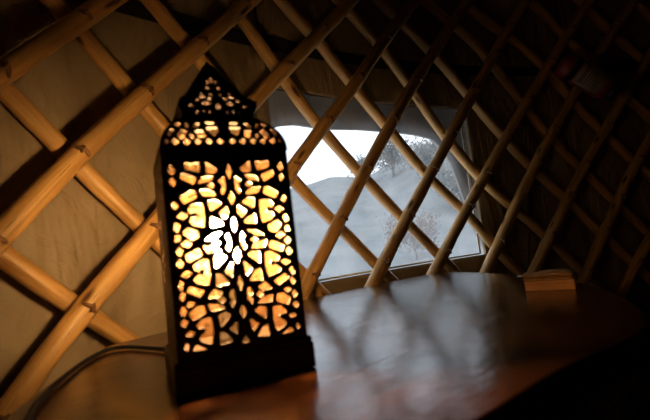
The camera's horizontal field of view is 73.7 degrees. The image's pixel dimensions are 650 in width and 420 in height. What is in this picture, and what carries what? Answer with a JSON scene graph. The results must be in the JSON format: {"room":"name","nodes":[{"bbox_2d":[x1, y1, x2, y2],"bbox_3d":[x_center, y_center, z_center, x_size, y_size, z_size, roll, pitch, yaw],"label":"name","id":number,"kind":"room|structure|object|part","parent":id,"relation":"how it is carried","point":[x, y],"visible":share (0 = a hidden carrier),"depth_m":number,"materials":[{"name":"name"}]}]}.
{"room":"traditional dwelling","nodes":[
{"label":"traditional dwelling","id":0,"kind":"room"},
{"bbox_2d":[0,0,649,419],"bbox_3d":[1.818,-0.461,-1.137,6.087,2.061,6.088,-7,-5,0],"label":"wall","id":1,"kind":"structure","parent":0,"point":[74,237],"depth_m":1.15,"materials":[{"name":"fabric"}]},
{"bbox_2d":[0,0,649,419],"bbox_3d":[0.947,-0.189,0.656,5.653,2.009,1.996,-4,-5,-26],"label":"lattice","id":2,"kind":"object","parent":1,"relation":"attached to","point":[82,311],"visible":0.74,"depth_m":1.24,"materials":[{"name":"brown wood"}]},
{"bbox_2d":[554,54,622,101],"bbox_3d":[0.977,-0.491,1.609,0.214,0.198,0.112,-8,-5,17],"label":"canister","id":3,"kind":"object","parent":2,"relation":"attached to","point":[572,69],"visible":1,"depth_m":1.58,"materials":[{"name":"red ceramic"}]},
{"bbox_2d":[268,90,482,247],"bbox_3d":[0.165,-0.126,1.405,0.927,0.617,0.045,-4,-6,-33],"label":"flap","id":4,"kind":"object","parent":1,"relation":"attached to","point":[283,112],"visible":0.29,"depth_m":1.44,"materials":[{"name":"fabric"}]},
{"bbox_2d":[302,93,485,281],"bbox_3d":[0.202,-0.084,1.383,0.913,0.632,0.052,-4,-6,-33],"label":"window","id":5,"kind":"structure","parent":1,"relation":"in","point":[462,133],"depth_m":1.46,"materials":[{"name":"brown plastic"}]},
{"bbox_3d":[1.943,0.598,-1.225,6.200,0.080,6.200,-7,-5,0],"label":"floor","id":6,"kind":"structure","parent":0,"visible":0},
{"bbox_2d":[4,272,649,419],"bbox_3d":[0.147,0.546,0.674,1.166,0.763,0.708,-3,-6,-40],"label":"table","id":7,"kind":"object","parent":6,"relation":"on","point":[448,345],"visible":0.84,"depth_m":0.43,"materials":[{"name":"brown wood"}]},
{"bbox_2d":[23,345,164,419],"bbox_3d":[-0.269,0.567,0.378,0.256,0.772,0.468,-9,-5,26],"label":"power cord","id":8,"kind":"object","parent":7,"relation":"on","point":[30,415],"visible":0.77,"depth_m":0.54,"materials":[{"name":"black rubber"}]},
{"bbox_2d":[153,62,315,399],"bbox_3d":[-0.114,0.002,0.478,0.136,0.342,0.116,-5,-5,-25],"label":"lantern","id":9,"kind":"object","parent":7,"relation":"on","point":[241,344],"visible":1,"depth_m":0.43,"materials":[{"name":"black metal"}]},
{"bbox_3d":[-0.164,0.049,0.448,0.004,0.198,0.100,-5,-5,-25],"label":"panel","id":10,"kind":"part","parent":9,"relation":"part of","materials":[{"name":"black metal"}]},
{"bbox_3d":[-0.130,0.051,0.521,0.126,0.198,0.004,-5,-5,-25],"label":"panel","id":11,"kind":"part","parent":9,"relation":"part of","materials":[{"name":"black metal"}]},
{"bbox_3d":[-0.110,0.035,0.475,0.040,0.057,0.040,-5,-5,-25],"label":"light bulb","id":12,"kind":"part","parent":9,"relation":"part of","materials":[{"name":"white glass"}]},
{"bbox_3d":[-0.087,0.038,0.427,0.126,0.198,0.004,-5,-5,-25],"label":"panel","id":13,"kind":"part","parent":9,"relation":"part of","materials":[{"name":"black metal"}]},
{"bbox_2d":[216,266,252,343],"bbox_3d":[-0.102,0.100,0.469,0.044,0.080,0.044,-5,-5,-25],"label":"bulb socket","id":14,"kind":"object","parent":9,"relation":"attached to","point":[220,280],"depth_m":0.46,"materials":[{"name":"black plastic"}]},
{"bbox_3d":[-0.053,0.040,0.500,0.004,0.198,0.100,-5,-5,-25],"label":"panel","id":15,"kind":"part","parent":9,"relation":"part of","materials":[{"name":"black metal"}]},
{"bbox_2d":[524,276,575,290],"bbox_3d":[0.395,0.129,0.759,0.078,0.017,0.045,-10,-6,31],"label":"box","id":16,"kind":"object","parent":7,"relation":"on","point":[556,284],"visible":0.84,"depth_m":0.74,"materials":[{"name":"orange wood"}]},
{"bbox_2d":[517,269,573,280],"bbox_3d":[0.388,0.114,0.764,0.092,0.015,0.053,-10,-6,31],"label":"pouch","id":17,"kind":"object","parent":16,"relation":"on","point":[551,274],"visible":1,"depth_m":0.75,"materials":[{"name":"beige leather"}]},
{"bbox_3d":[0.394,0.123,0.759,0.078,0.005,0.045,-10,-6,31],"label":"lid","id":18,"kind":"part","parent":16,"relation":"part of","materials":[{"name":"orange wood"}]},
{"label":"outside","id":19,"kind":"structure","parent":0,"visible":0},
{"bbox_2d":[291,145,483,281],"bbox_3d":[0.141,1.181,77.435,296.732,12.912,152.668,-7,-5,0],"label":"hillside","id":20,"kind":"structure","parent":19,"point":[310,228],"depth_m":21.87,"materials":[{"name":"white snow"}]},
{"bbox_2d":[340,148,380,179],"bbox_3d":[3.303,-3.870,40.101,3.578,3.066,3.292,-4,-6,-33],"label":"tree","id":21,"kind":"object","parent":20,"relation":"on","point":[360,162],"visible":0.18,"depth_m":39.57,"materials":[{"name":"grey plant"}]},
{"bbox_2d":[368,135,415,177],"bbox_3d":[5.603,-4.622,35.929,4.281,4.004,4.718,-7,-5,0],"label":"tree","id":22,"kind":"object","parent":20,"relation":"on","point":[384,158],"visible":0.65,"depth_m":35.65,"materials":[{"name":"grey plant"}]},
{"bbox_2d":[376,205,444,261],"bbox_3d":[2.516,0.682,12.665,2.165,1.771,2.164,-7,-5,0],"label":"bush","id":23,"kind":"object","parent":20,"relation":"on","point":[420,223],"visible":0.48,"depth_m":12.54,"materials":[{"name":"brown plant"}]},
{"bbox_2d":[389,136,446,177],"bbox_3d":[6.877,-3.820,29.587,4.579,3.681,4.032,-9,-5,26],"label":"tree","id":24,"kind":"object","parent":20,"relation":"on","point":[423,153],"visible":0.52,"depth_m":29.18,"materials":[{"name":"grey plant"}]},
{"bbox_2d":[416,160,462,202],"bbox_3d":[6.532,-1.349,20.639,3.772,2.812,3.469,-7,-5,0],"label":"tree","id":25,"kind":"object","parent":20,"relation":"on","point":[450,177],"visible":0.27,"depth_m":20.61,"materials":[{"name":"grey plant"}]}
]}

